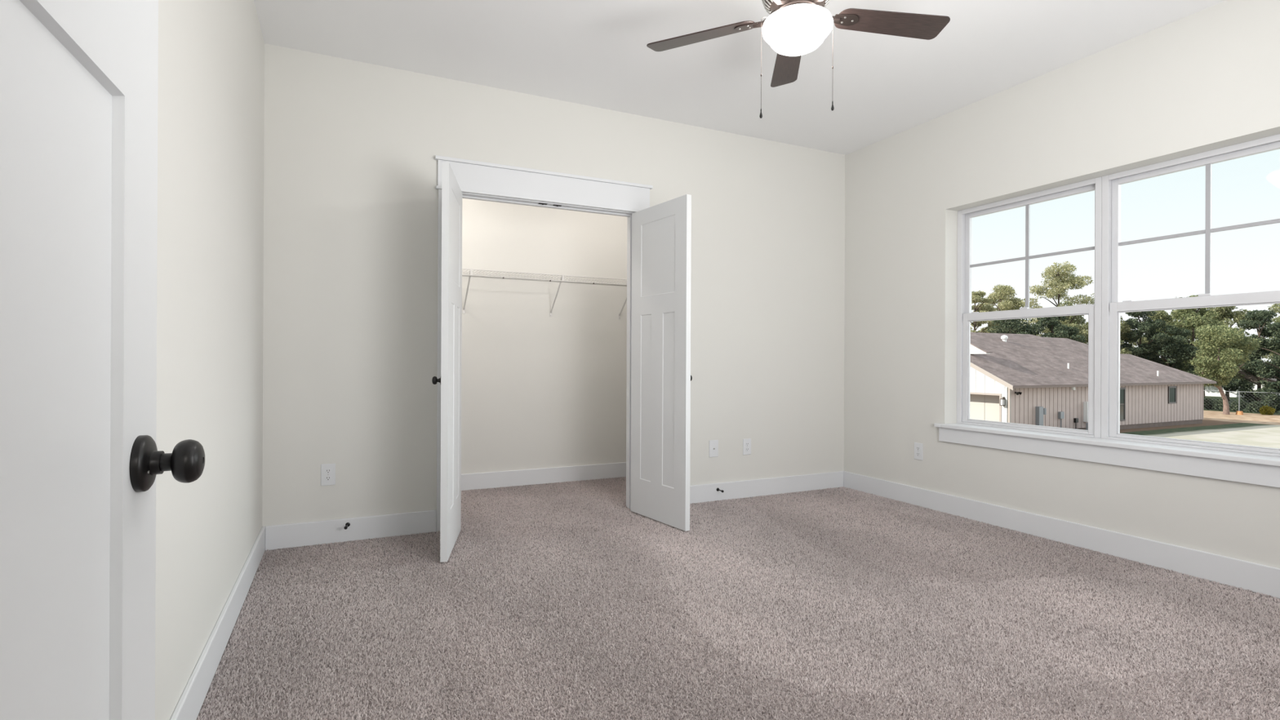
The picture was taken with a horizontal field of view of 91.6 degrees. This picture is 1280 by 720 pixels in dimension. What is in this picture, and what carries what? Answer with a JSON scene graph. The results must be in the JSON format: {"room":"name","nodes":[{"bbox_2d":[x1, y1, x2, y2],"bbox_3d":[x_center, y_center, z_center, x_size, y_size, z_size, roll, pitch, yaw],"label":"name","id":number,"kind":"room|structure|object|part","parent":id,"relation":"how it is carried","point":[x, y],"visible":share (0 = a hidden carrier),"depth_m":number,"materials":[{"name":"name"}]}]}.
{"room":"empty bedroom","nodes":[
{"label":"empty bedroom","id":0,"kind":"room"},
{"bbox_2d":[155,0,264,719],"bbox_3d":[-0.969,-0.300,0.982,0.120,2.852,5.308,0,0,-26],"label":"wall","id":1,"kind":"structure","parent":0,"point":[211,88],"depth_m":2.00,"materials":[{"name":"white paint"}]},
{"bbox_2d":[169,526,265,719],"bbox_3d":[-1.221,0.978,1.654,0.015,0.134,3.882,0,0,-26],"label":"baseboard","id":2,"kind":"structure","parent":1,"relation":"attached to","point":[189,704],"depth_m":2.11,"materials":[{"name":"white paint"}]},
{"bbox_2d":[461,198,626,474],"bbox_3d":[-0.621,-0.186,4.843,2.850,2.630,1.132,0,0,-26],"label":"wall","id":3,"kind":"structure","parent":0,"point":[540,390],"depth_m":5.26,"materials":[{"name":"white paint"}]},
{"bbox_2d":[461,462,626,490],"bbox_3d":[-0.824,0.981,5.257,2.618,0.134,0.015,0,0,-26],"label":"baseboard","id":4,"kind":"structure","parent":3,"relation":"attached to","point":[486,480],"depth_m":5.25,"materials":[{"name":"white paint"}]},
{"bbox_2d":[462,268,626,319],"bbox_3d":[-0.751,-0.526,5.118,2.642,0.318,0.324,0,0,-26],"label":"wire closet shelf","id":5,"kind":"object","parent":3,"relation":"attached to","point":[562,278],"visible":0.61,"depth_m":5.04,"materials":[{"name":"white metal"}]},
{"bbox_2d":[262,43,844,526],"bbox_3d":[-0.182,-0.295,4.362,4.453,2.852,0.115,0,0,-26],"label":"wall","id":6,"kind":"structure","parent":0,"point":[351,147],"depth_m":3.77,"materials":[{"name":"white paint"}]},
{"bbox_2d":[320,463,335,485],"bbox_3d":[-1.771,0.651,3.537,0.074,0.122,0.008,0,0,-26],"label":"power outlet","id":7,"kind":"object","parent":6,"relation":"attached to","point":[327,470],"visible":1,"depth_m":3.54,"materials":[{"name":"white plastic"}]},
{"bbox_2d":[324,475,330,480],"bbox_3d":[-1.770,0.672,3.535,0.029,0.030,0.002,0,0,-26],"label":"socket","id":8,"kind":"object","parent":7,"relation":"attached to","point":[326,477],"depth_m":3.53,"materials":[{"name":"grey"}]},
{"bbox_2d":[324,468,331,473],"bbox_3d":[-1.770,0.631,3.535,0.029,0.030,0.002,0,0,-26],"label":"socket","id":9,"kind":"object","parent":7,"relation":"attached to","point":[326,470],"depth_m":3.53,"materials":[{"name":"grey plastic"}]},
{"bbox_2d":[343,522,350,529],"bbox_3d":[-1.663,0.944,3.534,0.024,0.024,0.080,0,0,-19],"label":"door stop","id":10,"kind":"object","parent":6,"relation":"attached to","point":[348,524],"visible":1,"depth_m":3.56,"materials":[{"name":"black metal"}]},
{"bbox_2d":[265,510,436,551],"bbox_3d":[-1.642,0.977,3.595,0.897,0.134,0.015,0,0,-26],"label":"baseboard","id":11,"kind":"structure","parent":6,"relation":"attached to","point":[326,531],"depth_m":3.57,"materials":[{"name":"white paint"}]},
{"bbox_2d":[431,161,462,562],"bbox_3d":[-1.079,0.010,3.490,0.088,2.048,0.620,0,0,-10],"label":"door","id":12,"kind":"structure","parent":6,"relation":"in","point":[450,380],"depth_m":3.29,"materials":[{"name":"white paint"}]},
{"bbox_2d":[435,155,653,532],"bbox_3d":[-0.612,-0.092,4.147,1.468,2.282,0.164,0,0,-26],"label":"door frame","id":13,"kind":"structure","parent":6,"relation":"attached to","point":[476,180],"depth_m":4.07,"materials":[{"name":"white paint"}]},
{"bbox_3d":[-1.185,0.004,3.810,0.104,2.084,0.018,0,0,-26],"label":"casing","id":14,"kind":"part","parent":13,"relation":"part of","materials":[{"name":"white paint"}]},
{"bbox_2d":[630,194,692,531],"bbox_3d":[0.143,0.016,4.066,0.088,2.048,0.620,0,0,-34],"label":"door","id":15,"kind":"structure","parent":6,"relation":"in","point":[661,378],"depth_m":3.99,"materials":[{"name":"white paint"}]},
{"bbox_2d":[709,440,718,457],"bbox_3d":[0.552,0.661,4.642,0.078,0.126,0.015,0,0,-26],"label":"cable wall plate","id":16,"kind":"object","parent":6,"relation":"attached to","point":[713,444],"visible":1,"depth_m":4.64,"materials":[{"name":"white plastic"}]},
{"bbox_2d":[742,438,751,454],"bbox_3d":[0.822,0.665,4.775,0.074,0.122,0.008,0,0,-26],"label":"power outlet","id":17,"kind":"object","parent":6,"relation":"attached to","point":[746,442],"visible":1,"depth_m":4.77,"materials":[{"name":"white plastic"}]},
{"bbox_2d":[689,471,843,504],"bbox_3d":[0.873,0.988,4.796,1.814,0.134,0.015,0,0,-26],"label":"baseboard","id":18,"kind":"structure","parent":6,"relation":"attached to","point":[701,493],"depth_m":4.83,"materials":[{"name":"white paint"}]},
{"bbox_2d":[196,477,1279,719],"bbox_3d":[0.669,1.094,2.402,4.273,0.080,6.655,0,0,-26],"label":"floor","id":19,"kind":"structure","parent":0,"point":[559,707],"depth_m":2.30,"materials":[{"name":"carpet"}]},
{"bbox_2d":[197,476,1279,719],"bbox_3d":[0.407,1.048,3.068,4.154,0.010,5.006,0,0,-26],"label":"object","id":20,"kind":"structure","parent":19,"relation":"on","point":[561,486],"depth_m":2.57,"materials":[{"name":"grey carpet"}]},
{"bbox_2d":[253,0,1226,155],"bbox_3d":[0.749,-1.682,2.424,4.453,0.372,6.675,0,0,-26],"label":"ceiling","id":21,"kind":"structure","parent":0,"point":[595,53],"depth_m":3.46,"materials":[{"name":"white paint"}]},
{"bbox_2d":[646,0,950,118],"bbox_3d":[0.671,-1.357,2.529,1.290,0.722,1.245,0,0,-26],"label":"ceiling fan","id":22,"kind":"object","parent":21,"relation":"hanging from","point":[793,28],"visible":1,"depth_m":2.59,"materials":[{"name":"dark wood"},{"name":"bronze metal"},{"name":"frosted glass"}]},
{"bbox_3d":[0.270,-1.429,2.750,0.490,0.006,0.136,0,12,26],"label":"blade","id":23,"kind":"part","parent":22,"relation":"part of","materials":[{"name":"brown wood"}]},
{"bbox_3d":[0.492,-1.434,2.639,0.189,0.054,0.064,0,12,26],"label":"blade arm","id":24,"kind":"part","parent":22,"relation":"part of","materials":[{"name":"brown metal"}]},
{"bbox_3d":[0.539,-1.225,2.565,0.082,0.385,0.002,0,0,0],"label":"pull chain","id":25,"kind":"part","parent":22,"relation":"part of","materials":[{"name":"brown metal"}]},
{"bbox_3d":[0.529,-1.434,2.440,0.064,0.054,0.189,17,11,43],"label":"blade arm","id":26,"kind":"part","parent":22,"relation":"part of","materials":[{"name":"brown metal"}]},
{"bbox_3d":[0.707,-1.427,2.980,0.136,0.006,0.490,-12,-2,8],"label":"blade","id":27,"kind":"part","parent":22,"relation":"part of","materials":[{"name":"brown wood"}]},
{"bbox_3d":[0.647,-1.340,2.565,0.285,0.128,0.285,0,0,-26],"label":"lamp shade","id":28,"kind":"part","parent":22,"relation":"part of","materials":[{"name":"white glass"}]},
{"bbox_3d":[0.729,-1.433,2.413,0.064,0.054,0.189,14,-6,-27],"label":"blade arm","id":29,"kind":"part","parent":22,"relation":"part of","materials":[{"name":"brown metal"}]},
{"bbox_3d":[0.817,-1.433,2.596,0.189,0.054,0.064,0,-12,-10],"label":"blade arm","id":30,"kind":"part","parent":22,"relation":"part of","materials":[{"name":"brown metal"}]},
{"bbox_3d":[1.061,-1.425,2.637,0.490,0.006,0.136,0,-12,-10],"label":"blade","id":31,"kind":"part","parent":22,"relation":"part of","materials":[{"name":"brown wood"}]},
{"bbox_2d":[844,0,1279,568],"bbox_3d":[2.641,-0.283,3.431,0.160,2.852,3.998,0,0,-26],"label":"wall","id":32,"kind":"structure","parent":0,"point":[1207,79],"depth_m":3.81,"materials":[{"name":"white paint"}]},
{"bbox_2d":[914,442,923,460],"bbox_3d":[2.022,0.663,4.523,0.008,0.122,0.074,0,0,-26],"label":"power outlet","id":33,"kind":"object","parent":32,"relation":"attached to","point":[918,447],"visible":1,"depth_m":4.52,"materials":[{"name":"white plastic"}]},
{"bbox_2d":[843,471,1279,598],"bbox_3d":[2.531,0.995,3.445,0.015,0.134,3.882,0,0,-26],"label":"baseboard","id":34,"kind":"structure","parent":32,"relation":"attached to","point":[1255,577],"depth_m":3.45,"materials":[{"name":"white paint"}]},
{"bbox_2d":[933,133,1279,488],"bbox_3d":[2.595,-0.239,3.534,0.243,1.614,1.960,0,0,-26],"label":"window","id":35,"kind":"structure","parent":32,"relation":"in","point":[1103,442],"depth_m":3.52,"materials":[{"name":"white paint"}]},
{"bbox_3d":[2.452,0.054,3.977,0.028,0.756,0.854,0,0,-26],"label":"sash","id":36,"kind":"part","parent":35,"relation":"part of","materials":[{"name":"white plastic"}]},
{"bbox_3d":[2.474,-0.301,3.987,0.073,1.492,0.923,0,0,-26],"label":"frame","id":37,"kind":"part","parent":35,"relation":"part of","materials":[{"name":"white plastic"}]},
{"bbox_3d":[2.435,-0.301,3.969,0.012,1.492,0.923,0,0,-26],"label":"frame","id":38,"kind":"part","parent":35,"relation":"part of","materials":[{"name":"white plastic"}]},
{"bbox_3d":[2.484,-0.651,3.991,0.027,0.747,0.870,0,0,-26],"label":"sash","id":39,"kind":"part","parent":35,"relation":"part of","materials":[{"name":"white plastic"}]},
{"bbox_2d":[969,204,1094,307],"bbox_3d":[2.484,-0.658,3.991,0.012,0.673,0.803,0,0,-26],"label":"grille","id":40,"kind":"object","parent":35,"relation":"attached to","point":[1027,257],"depth_m":4.00,"materials":[{"name":"grey"}]},
{"bbox_3d":[2.833,-0.299,3.135,0.012,1.492,0.923,0,0,-26],"label":"frame","id":41,"kind":"part","parent":35,"relation":"part of","materials":[{"name":"white plastic"}]},
{"bbox_3d":[2.850,0.056,3.143,0.028,0.756,0.854,0,0,-26],"label":"sash","id":42,"kind":"part","parent":35,"relation":"part of","materials":[{"name":"white plastic"}]},
{"bbox_3d":[2.872,-0.299,3.153,0.073,1.492,0.923,0,0,-26],"label":"frame","id":43,"kind":"part","parent":35,"relation":"part of","materials":[{"name":"white plastic"}]},
{"bbox_3d":[2.882,-0.650,3.158,0.027,0.747,0.870,0,0,-26],"label":"sash","id":44,"kind":"part","parent":35,"relation":"part of","materials":[{"name":"white plastic"}]},
{"bbox_2d":[1118,164,1279,293],"bbox_3d":[2.882,-0.657,3.157,0.012,0.673,0.803,0,0,-26],"label":"grille","id":45,"kind":"object","parent":35,"relation":"attached to","point":[1208,230],"depth_m":3.16,"materials":[{"name":"grey"}]},
{"bbox_3d":[1.522,-0.289,0.745,4.173,2.852,0.115,0,0,-26],"label":"wall","id":46,"kind":"structure","parent":0,"visible":0},
{"bbox_2d":[0,0,204,719],"bbox_3d":[-0.455,0.020,0.374,0.163,2.033,0.923,0,0,-24],"label":"door","id":47,"kind":"structure","parent":46,"relation":"in","point":[81,460],"depth_m":0.61,"materials":[{"name":"white paint"}]},
{"bbox_3d":[-0.587,0.124,0.747,0.022,0.067,0.067,0,0,-24],"label":"knob","id":48,"kind":"part","parent":47,"relation":"part of","materials":[{"name":"black metal"}]},
{"label":"outside","id":49,"kind":"structure","parent":0,"visible":0},
{"bbox_2d":[1120,395,1279,448],"bbox_3d":[131.855,5.229,118.356,460.000,0.300,400.000,0,0,-26],"label":"ground","id":50,"kind":"structure","parent":49,"point":[1248,428],"depth_m":41.00,"materials":[{"name":"beige concrete"}]},
{"bbox_2d":[970,290,999,333],"bbox_3d":[39.023,-1.646,71.835,4.625,12.805,4.732,0,0,14],"label":"tree","id":51,"kind":"object","parent":50,"relation":"on","point":[976,298],"visible":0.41,"depth_m":71.28,"materials":[{"name":"green plant"}]},
{"bbox_2d":[978,284,1031,333],"bbox_3d":[44.991,-2.388,78.109,6.659,14.344,7.608,0,0,21],"label":"tree","id":52,"kind":"object","parent":50,"relation":"on","point":[1007,304],"visible":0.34,"depth_m":76.96,"materials":[{"name":"green plant"}]},
{"bbox_2d":[984,308,1039,335],"bbox_3d":[38.868,-0.247,64.445,6.995,10.018,6.743,0,0,-26],"label":"tree","id":53,"kind":"object","parent":50,"relation":"on","point":[1010,325],"visible":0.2,"depth_m":63.47,"materials":[{"name":"green plant"}]},
{"bbox_2d":[1026,315,1086,342],"bbox_3d":[41.619,-0.078,62.660,5.494,9.705,5.968,0,0,-7],"label":"tree","id":54,"kind":"object","parent":50,"relation":"on","point":[1053,323],"visible":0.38,"depth_m":61.71,"materials":[{"name":"green plant"}]},
{"bbox_2d":[1018,261,1094,342],"bbox_3d":[49.864,-3.419,74.638,8.419,16.448,8.665,0,0,-26],"label":"tree","id":55,"kind":"object","parent":50,"relation":"on","point":[1063,283],"visible":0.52,"depth_m":73.39,"materials":[{"name":"green plant"}]},
{"bbox_2d":[1041,300,1088,344],"bbox_3d":[46.207,-0.847,67.296,6.117,11.287,6.203,0,0,1],"label":"tree","id":56,"kind":"object","parent":50,"relation":"on","point":[1073,321],"visible":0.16,"depth_m":67.19,"materials":[{"name":"green plant"}]},
{"bbox_2d":[969,332,1216,430],"bbox_3d":[28.803,1.368,46.928,23.170,6.651,13.920,0,0,-26],"label":"house","id":57,"kind":"structure","parent":50,"relation":"on","point":[1045,370],"depth_m":41.30,"materials":[{"name":"beige wood"}]},
{"bbox_3d":[20.266,3.118,39.005,0.170,2.270,5.070,0,0,-26],"label":"garage opening trim","id":58,"kind":"part","parent":57,"relation":"part of","materials":[{"name":"beige paint"}]},
{"bbox_2d":[1000,396,1004,405],"bbox_3d":[21.268,2.422,36.507,0.240,0.510,0.200,0,0,-26],"label":"wall lantern","id":59,"kind":"object","parent":57,"relation":"attached to","point":[1002,400],"visible":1,"depth_m":36.45,"materials":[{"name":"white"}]},
{"bbox_2d":[1000,334,1008,342],"bbox_3d":[25.817,-1.496,44.123,0.440,0.540,0.440,0,0,-26],"label":"vent","id":60,"kind":"object","parent":57,"relation":"attached to","point":[1003,338],"depth_m":44.00,"materials":[{"name":"white metal"}]},
{"bbox_2d":[1035,406,1046,426],"bbox_3d":[24.051,3.405,37.316,0.690,1.230,0.259,0,0,-26],"label":"meter box","id":61,"kind":"object","parent":57,"relation":"attached to","point":[1040,411],"visible":0.85,"depth_m":37.20,"materials":[{"name":"grey metal"}]},
{"bbox_2d":[1057,411,1064,427],"bbox_3d":[25.860,3.828,38.236,0.350,1.300,0.159,0,0,-26],"label":"box","id":62,"kind":"object","parent":57,"relation":"attached to","point":[1060,414],"visible":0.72,"depth_m":38.18,"materials":[{"name":"grey metal"}]},
{"bbox_2d":[1073,417,1078,429],"bbox_3d":[27.253,4.059,38.913,0.250,0.850,0.139,0,0,-26],"label":"box","id":63,"kind":"object","parent":57,"relation":"attached to","point":[1075,420],"visible":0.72,"depth_m":38.88,"materials":[{"name":"black metal"}]},
{"bbox_2d":[1083,401,1088,422],"bbox_3d":[28.400,3.275,39.398,0.730,1.270,0.249,0,0,-26],"label":"box","id":64,"kind":"object","parent":57,"relation":"attached to","point":[1085,403],"visible":0.49,"depth_m":39.23,"materials":[{"name":"white paint"}]},
{"bbox_3d":[31.668,2.935,41.107,1.000,2.000,0.020,0,0,-26],"label":"pane","id":65,"kind":"part","parent":57,"relation":"part of","materials":[{"name":"grey glass"}]},
{"bbox_3d":[37.491,2.467,43.886,0.800,1.010,0.020,0,0,-26],"label":"pane","id":66,"kind":"part","parent":57,"relation":"part of","materials":[{"name":"grey glass"}]},
{"bbox_2d":[1082,315,1133,355],"bbox_3d":[49.409,-0.154,66.082,6.154,9.953,5.609,0,0,-26],"label":"tree","id":67,"kind":"object","parent":50,"relation":"on","point":[1125,328],"visible":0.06,"depth_m":64.94,"materials":[{"name":"green plant"}]},
{"bbox_2d":[1120,311,1173,362],"bbox_3d":[53.081,-0.452,65.722,5.651,10.618,6.348,0,0,20],"label":"tree","id":68,"kind":"object","parent":50,"relation":"on","point":[1152,325],"visible":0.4,"depth_m":64.82,"materials":[{"name":"green plant"}]},
{"bbox_2d":[1128,310,1186,361],"bbox_3d":[59.144,-0.740,70.461,7.376,11.235,5.932,0,0,-26],"label":"tree","id":69,"kind":"object","parent":50,"relation":"on","point":[1161,314],"visible":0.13,"depth_m":69.62,"materials":[{"name":"green plant"}]},
{"bbox_2d":[1137,317,1196,356],"bbox_3d":[61.837,-0.236,73.719,6.581,10.213,7.565,0,0,-26],"label":"tree","id":70,"kind":"object","parent":50,"relation":"on","point":[1153,317],"visible":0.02,"depth_m":73.12,"materials":[{"name":"green plant"}]},
{"bbox_2d":[1135,324,1199,375],"bbox_3d":[55.025,0.602,64.809,5.786,8.549,5.623,0,0,-26],"label":"tree","id":71,"kind":"object","parent":50,"relation":"on","point":[1149,349],"visible":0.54,"depth_m":64.08,"materials":[{"name":"green plant"}]},
{"bbox_2d":[1155,294,1240,385],"bbox_3d":[58.968,-1.045,65.429,7.006,11.807,8.012,0,0,-26],"label":"tree","id":72,"kind":"object","parent":50,"relation":"on","point":[1192,317],"visible":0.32,"depth_m":65.39,"materials":[{"name":"green plant"}]},
{"bbox_2d":[1203,397,1213,409],"bbox_3d":[54.221,4.186,59.586,1.375,1.171,1.274,0,0,-26],"label":"bush","id":73,"kind":"object","parent":50,"relation":"on","point":[1209,401],"visible":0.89,"depth_m":59.23,"materials":[{"name":"green plant"}]},
{"bbox_2d":[1183,311,1245,397],"bbox_3d":[72.158,-0.825,80.795,7.561,11.482,8.776,0,0,-26],"label":"tree","id":74,"kind":"object","parent":50,"relation":"on","point":[1204,311],"visible":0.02,"depth_m":79.30,"materials":[{"name":"green plant"}]},
{"bbox_3d":[72.164,-2.089,80.795,7.561,8.954,8.776,0,0,-26],"label":"crown","id":75,"kind":"part","parent":74,"relation":"part of","materials":[{"name":"green plant"}]},
{"bbox_2d":[1212,399,1222,410],"bbox_3d":[54.420,4.232,58.403,1.206,1.322,1.381,0,0,-26],"label":"bush","id":76,"kind":"object","parent":50,"relation":"on","point":[1216,402],"visible":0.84,"depth_m":58.30,"materials":[{"name":"green plant"}]},
{"bbox_2d":[1187,324,1261,414],"bbox_3d":[50.163,0.799,53.680,5.188,7.998,4.497,0,0,-35],"label":"tree","id":77,"kind":"object","parent":50,"relation":"on","point":[1217,336],"visible":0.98,"depth_m":53.19,"materials":[{"name":"green plant"}]},
{"bbox_2d":[1202,306,1266,401],"bbox_3d":[68.064,-0.914,72.588,7.302,11.624,8.257,0,0,-26],"label":"tree","id":78,"kind":"object","parent":50,"relation":"on","point":[1226,314],"visible":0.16,"depth_m":71.42,"materials":[{"name":"green plant"}]},
{"bbox_2d":[1229,400,1248,411],"bbox_3d":[55.077,4.268,57.308,1.350,1.226,1.297,0,0,-26],"label":"bush","id":79,"kind":"object","parent":50,"relation":"on","point":[1242,403],"visible":0.73,"depth_m":57.06,"materials":[{"name":"green plant"}]},
{"bbox_2d":[1235,410,1243,414],"bbox_3d":[51.547,4.543,53.536,0.520,0.310,0.507,0,0,-26],"label":"tree stump","id":80,"kind":"object","parent":50,"relation":"on","point":[1237,412],"visible":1,"depth_m":53.39,"materials":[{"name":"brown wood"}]},
{"bbox_2d":[1203,390,1279,413],"bbox_3d":[55.155,3.814,53.877,0.080,2.000,17.713,0,0,-26],"label":"wire fence","id":81,"kind":"object","parent":50,"relation":"on","point":[1203,390],"visible":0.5,"depth_m":56.14,"materials":[{"name":"grey metal"}]},
{"bbox_3d":[54.059,3.810,56.174,0.074,2.000,0.074,0,0,-3],"label":"post","id":82,"kind":"part","parent":81,"relation":"part of","materials":[{"name":"grey metal"}]},
{"bbox_3d":[55.204,2.865,53.783,0.056,0.048,17.500,0,0,-26],"label":"rail","id":83,"kind":"part","parent":81,"relation":"part of","materials":[{"name":"grey metal"}]},
{"bbox_2d":[1204,369,1279,397],"bbox_3d":[80.440,2.737,83.558,10.000,4.200,11.500,0,0,-26],"label":"building","id":84,"kind":"structure","parent":50,"relation":"on","point":[1212,393],"depth_m":80.22,"materials":[{"name":"white"}]},
{"bbox_2d":[1222,309,1279,404],"bbox_3d":[61.481,-0.090,61.986,5.484,10.024,5.677,0,0,-26],"label":"tree","id":85,"kind":"object","parent":50,"relation":"on","point":[1257,320],"visible":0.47,"depth_m":61.96,"materials":[{"name":"green plant"}]},
{"bbox_2d":[1245,400,1263,413],"bbox_3d":[55.515,4.244,56.142,1.334,1.274,1.278,0,0,-26],"label":"bush","id":86,"kind":"object","parent":50,"relation":"on","point":[1259,405],"visible":0.87,"depth_m":55.93,"materials":[{"name":"green plant"}]},
{"bbox_2d":[1252,321,1279,400],"bbox_3d":[61.686,0.430,58.302,6.246,9.009,6.374,0,0,-26],"label":"tree","id":87,"kind":"object","parent":50,"relation":"on","point":[1267,371],"visible":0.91,"depth_m":59.13,"materials":[{"name":"green plant"}]},
{"bbox_2d":[1258,404,1275,414],"bbox_3d":[54.065,4.368,53.644,1.140,0.999,1.115,0,0,-26],"label":"shrub","id":88,"kind":"object","parent":50,"relation":"on","point":[1264,410],"visible":0.98,"depth_m":53.44,"materials":[{"name":"green plant"}]},
{"bbox_2d":[1255,303,1279,360],"bbox_3d":[90.703,-3.341,87.079,8.572,16.739,7.497,0,0,-26],"label":"tree","id":89,"kind":"object","parent":50,"relation":"on","point":[1276,308],"visible":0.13,"depth_m":87.03,"materials":[{"name":"green plant"}]},
{"bbox_2d":[1262,393,1279,413],"bbox_3d":[56.196,3.963,55.367,1.389,2.156,1.202,0,0,7],"label":"bush","id":90,"kind":"object","parent":50,"relation":"on","point":[1273,397],"visible":0.7,"depth_m":55.10,"materials":[{"name":"green plant"}]},
{"bbox_2d":[1266,315,1279,382],"bbox_3d":[69.886,-1.148,64.875,7.953,12.160,7.612,0,0,-26],"label":"tree","id":91,"kind":"object","parent":50,"relation":"on","point":[1277,351],"visible":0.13,"depth_m":66.05,"materials":[{"name":"green plant"}]}
]}

